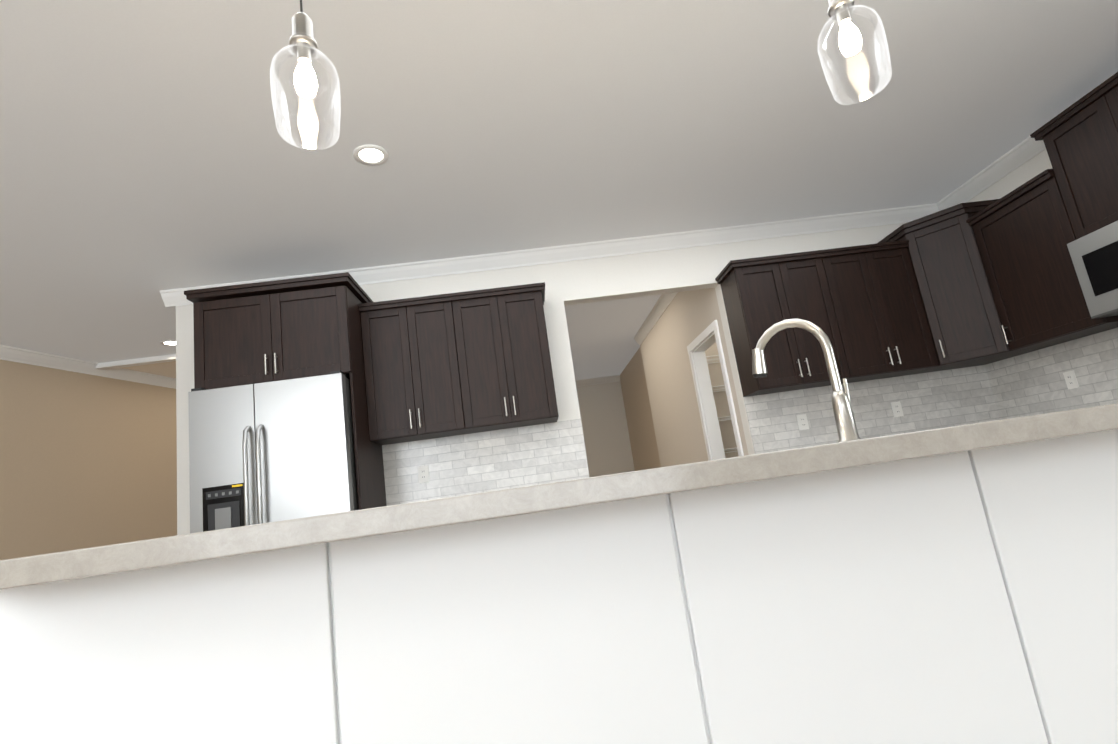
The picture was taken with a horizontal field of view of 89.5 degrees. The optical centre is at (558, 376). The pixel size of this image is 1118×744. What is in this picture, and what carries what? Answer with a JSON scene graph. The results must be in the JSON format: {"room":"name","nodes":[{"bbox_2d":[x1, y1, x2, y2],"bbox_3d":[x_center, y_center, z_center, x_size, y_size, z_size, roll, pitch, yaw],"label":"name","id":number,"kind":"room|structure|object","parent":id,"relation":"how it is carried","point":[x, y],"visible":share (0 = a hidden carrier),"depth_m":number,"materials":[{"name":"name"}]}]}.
{"room":"kitchen","nodes":[
{"label":"kitchen","id":0,"kind":"room"},
{"bbox_2d":[0,360,176,559],"bbox_3d":[-5.297,0.457,1.652,3.269,3.000,13.258,-7,-11,-4],"label":"wall","id":1,"kind":"structure","parent":0,"point":[88,461],"depth_m":5.37,"materials":[{"name":"paint"}]},
{"bbox_2d":[0,136,1045,388],"bbox_3d":[-3.324,-0.407,5.291,13.000,0.268,19.300,-7,-11,-4],"label":"crown molding","id":2,"kind":"structure","parent":1,"relation":"attached to","point":[1006,164],"depth_m":4.48,"materials":[{"name":"white"}]},
{"bbox_2d":[176,222,907,534],"bbox_3d":[0.366,0.310,4.284,6.250,2.740,0.120,-7,-11,-4],"label":"wall","id":3,"kind":"structure","parent":0,"point":[629,276],"depth_m":4.42,"materials":[{"name":"paint"}]},
{"bbox_2d":[184,272,386,509],"bbox_3d":[-1.738,0.642,3.734,1.040,2.460,0.652,-7,-11,-4],"label":"upper cabinet","id":4,"kind":"object","parent":3,"relation":"attached to","point":[268,331],"visible":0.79,"depth_m":3.63,"materials":[{"name":"brown wood"}]},
{"bbox_2d":[358,294,477,444],"bbox_3d":[-1.000,-0.035,4.067,0.702,0.943,0.327,-7,-11,-4],"label":"upper cabinet","id":5,"kind":"object","parent":3,"relation":"attached to","point":[453,364],"depth_m":3.91,"materials":[{"name":"brown wood"}]},
{"bbox_2d":[382,419,589,505],"bbox_3d":[-0.531,0.634,4.113,1.468,0.469,0.009,-7,-11,-4],"label":"tile backsplash","id":6,"kind":"structure","parent":3,"relation":"attached to","point":[509,458],"depth_m":4.11,"materials":[{"name":"white tile"}]},
{"bbox_2d":[418,466,429,482],"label":"outlet","id":7,"kind":"object","parent":6,"relation":"attached to","point":[423,473],"depth_m":4.07,"materials":[{"name":"white plastic"}]},
{"bbox_2d":[462,286,558,431],"bbox_3d":[-0.420,-0.109,4.105,0.703,0.943,0.327,-7,-11,-4],"label":"upper cabinet","id":8,"kind":"object","parent":3,"relation":"attached to","point":[512,381],"depth_m":3.96,"materials":[{"name":"brown wood"}]},
{"bbox_2d":[719,256,814,396],"bbox_3d":[1.539,-0.360,4.236,0.393,0.943,0.327,-7,-11,-4],"label":"upper cabinet","id":9,"kind":"object","parent":3,"relation":"attached to","point":[758,295],"depth_m":4.11,"materials":[{"name":"brown wood"}]},
{"bbox_2d":[787,252,862,388],"bbox_3d":[1.844,-0.399,4.256,0.450,0.943,0.327,-7,-11,-4],"label":"upper cabinet","id":10,"kind":"object","parent":3,"relation":"attached to","point":[813,273],"depth_m":4.12,"materials":[{"name":"brown wood"}]},
{"bbox_2d":[831,244,906,382],"bbox_3d":[2.175,-0.442,4.278,0.450,0.943,0.327,-7,-11,-4],"label":"upper cabinet","id":11,"kind":"object","parent":3,"relation":"attached to","point":[876,339],"depth_m":4.13,"materials":[{"name":"brown wood"}]},
{"bbox_2d":[743,365,1001,453],"bbox_3d":[2.390,0.260,4.306,1.929,0.469,0.009,-7,-11,-4],"label":"tile backsplash","id":12,"kind":"structure","parent":3,"relation":"attached to","point":[959,396],"depth_m":4.31,"materials":[{"name":"white tile"}]},
{"bbox_2d":[796,414,808,429],"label":"outlet","id":13,"kind":"object","parent":12,"relation":"attached to","point":[802,419],"depth_m":4.26,"materials":[{"name":"white plastic"}]},
{"bbox_2d":[891,401,903,416],"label":"outlet","id":14,"kind":"object","parent":12,"relation":"attached to","point":[897,410],"depth_m":4.31,"materials":[{"name":"white plastic"}]},
{"bbox_2d":[875,244,934,377],"bbox_3d":[2.480,-0.481,4.298,0.392,0.943,0.327,-7,-11,-4],"label":"upper cabinet","id":15,"kind":"object","parent":3,"relation":"attached to","point":[899,296],"depth_m":4.15,"materials":[{"name":"brown wood"}]},
{"bbox_2d":[0,0,1117,380],"bbox_3d":[-3.042,-0.554,5.332,13.600,0.284,19.900,-7,-11,-4],"label":"ceiling","id":16,"kind":"structure","parent":0,"point":[148,154],"depth_m":2.97,"materials":[{"name":"paint"}]},
{"bbox_2d":[160,340,175,345],"bbox_3d":[-3.669,-0.318,5.341,0.180,0.008,0.180,-7,-11,-4],"label":"recessed light","id":17,"kind":"object","parent":16,"relation":"in","point":[169,342],"visible":0.73,"depth_m":5.32,"materials":[{"name":"white"}]},
{"bbox_2d":[270,0,340,149],"bbox_3d":[-0.664,-1.035,1.441,0.156,0.930,0.156,-7,-11,-4],"label":"pendant light","id":18,"kind":"object","parent":16,"relation":"hanging from","point":[302,46],"visible":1,"depth_m":1.39,"materials":[{"name":"clear glass"}]},
{"bbox_2d":[353,144,388,165],"bbox_3d":[-0.989,-1.164,2.965,0.180,0.008,0.180,-7,-11,-4],"label":"recessed light","id":19,"kind":"object","parent":16,"relation":"in","point":[370,154],"visible":1,"depth_m":2.96,"materials":[{"name":"white"}]},
{"bbox_2d":[818,0,891,104],"bbox_3d":[0.731,-1.208,1.563,0.156,0.930,0.156,-7,-11,-4],"label":"pendant light","id":20,"kind":"object","parent":16,"relation":"hanging from","point":[839,12],"visible":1,"depth_m":1.50,"materials":[{"name":"clear glass"}]},
{"bbox_2d":[576,381,631,476],"bbox_3d":[-1.305,1.655,9.917,5.320,2.740,0.120,-7,-11,-4],"label":"wall","id":21,"kind":"structure","parent":0,"point":[601,406],"depth_m":10.09,"materials":[{"name":"paint"}]},
{"bbox_2d":[620,348,660,471],"bbox_3d":[1.363,1.044,8.727,0.040,2.740,2.636,-7,-11,-4],"label":"wall","id":22,"kind":"structure","parent":0,"point":[642,441],"depth_m":8.94,"materials":[{"name":"paint"}]},
{"bbox_2d":[640,288,747,466],"bbox_3d":[1.397,0.487,5.923,0.120,2.740,3.080,-7,-11,-4],"label":"wall","id":23,"kind":"structure","parent":0,"point":[685,320],"depth_m":5.63,"materials":[{"name":"paint"}]},
{"bbox_2d":[687,320,743,460],"bbox_3d":[1.473,0.616,4.869,0.140,2.065,0.878,-7,-11,-4],"label":"door frame","id":24,"kind":"structure","parent":23,"relation":"attached to","point":[703,341],"depth_m":5.25,"materials":[{"name":"white wood"}]},
{"bbox_2d":[706,355,736,452],"bbox_3d":[2.191,0.610,5.688,1.384,1.760,0.382,-7,-11,-4],"label":"wire shelf","id":25,"kind":"object","parent":23,"relation":"attached to","point":[725,418],"visible":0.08,"depth_m":5.63,"materials":[{"name":"white metal"}]},
{"bbox_2d":[966,149,1052,202],"bbox_3d":[3.554,-1.070,0.239,0.120,3.000,8.600,-7,-11,-4],"label":"wall","id":26,"kind":"structure","parent":0,"point":[1033,167],"depth_m":3.95,"materials":[{"name":"paint"}]},
{"bbox_2d":[879,200,1056,372],"bbox_3d":[2.947,-0.627,4.173,0.670,1.051,0.667,-7,-11,-4],"label":"upper cabinet","id":27,"kind":"object","parent":26,"relation":"attached to","point":[970,284],"depth_m":4.02,"materials":[{"name":"brown wood"}]},
{"bbox_2d":[975,172,1117,351],"bbox_3d":[3.148,-0.715,3.588,0.327,0.943,0.646,-7,-11,-4],"label":"upper cabinet","id":28,"kind":"object","parent":26,"relation":"attached to","point":[1026,235],"depth_m":3.54,"materials":[{"name":"brown wood"}]},
{"bbox_2d":[986,327,1117,419],"bbox_3d":[3.417,-0.142,3.081,0.009,0.499,2.649,-7,-11,-4],"label":"tile backsplash","id":29,"kind":"structure","parent":26,"relation":"attached to","point":[1029,383],"depth_m":3.82,"materials":[{"name":"white tile"}]},
{"bbox_2d":[1063,370,1078,388],"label":"outlet","id":30,"kind":"object","parent":29,"relation":"attached to","point":[1070,377],"depth_m":3.72,"materials":[{"name":"white plastic"}]},
{"bbox_2d":[1035,100,1117,239],"bbox_3d":[3.119,-1.183,3.126,0.327,0.702,0.437,-7,-11,-4],"label":"upper cabinet","id":31,"kind":"object","parent":26,"relation":"attached to","point":[1081,167],"depth_m":3.19,"materials":[{"name":"brown wood"}]},
{"bbox_2d":[1067,221,1117,318],"bbox_3d":[3.147,-0.641,2.852,0.444,0.452,0.752,-7,-11,-4],"label":"over-the-range microwave","id":32,"kind":"object","parent":31,"relation":"attached to","point":[1094,256],"visible":1,"depth_m":3.10,"materials":[{"name":"silver metal"}]},
{"bbox_2d":[1087,76,1117,183],"bbox_3d":[3.131,-1.247,2.809,0.327,0.702,0.436,-7,-11,-4],"label":"upper cabinet","id":33,"kind":"object","parent":26,"relation":"attached to","point":[1104,101],"depth_m":3.02,"materials":[{"name":"brown wood"}]},
{"bbox_3d":[-2.641,2.291,4.772,13.600,0.100,19.900,-7,-11,-4],"label":"floor","id":34,"kind":"structure","parent":0,"visible":0},
{"bbox_2d":[188,370,358,533],"bbox_3d":[-1.688,0.948,3.585,0.914,1.795,0.752,-7,-11,-4],"label":"refrigerator","id":35,"kind":"object","parent":34,"relation":"on","point":[272,451],"visible":0.42,"depth_m":3.37,"materials":[{"name":"silver metal"}]},
{"bbox_2d":[0,431,1117,743],"bbox_3d":[0.339,0.714,1.431,2.700,0.870,0.795,-7,-11,-4],"label":"kitchen island","id":36,"kind":"object","parent":34,"relation":"on","point":[952,585],"depth_m":1.06,"materials":[{"name":"white wood"}]},
{"bbox_2d":[0,403,1117,590],"bbox_3d":[0.317,0.238,1.378,2.810,0.040,1.064,-7,-11,-4],"label":"island countertop","id":37,"kind":"structure","parent":36,"relation":"on","point":[71,566],"depth_m":0.84,"materials":[{"name":"beige stone"}]},
{"bbox_2d":[752,319,861,438],"bbox_3d":[0.689,0.016,1.591,0.204,0.372,0.213,-7,-11,-4],"label":"faucet","id":38,"kind":"object","parent":37,"relation":"on","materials":[{"name":"silver metal"}]}
]}

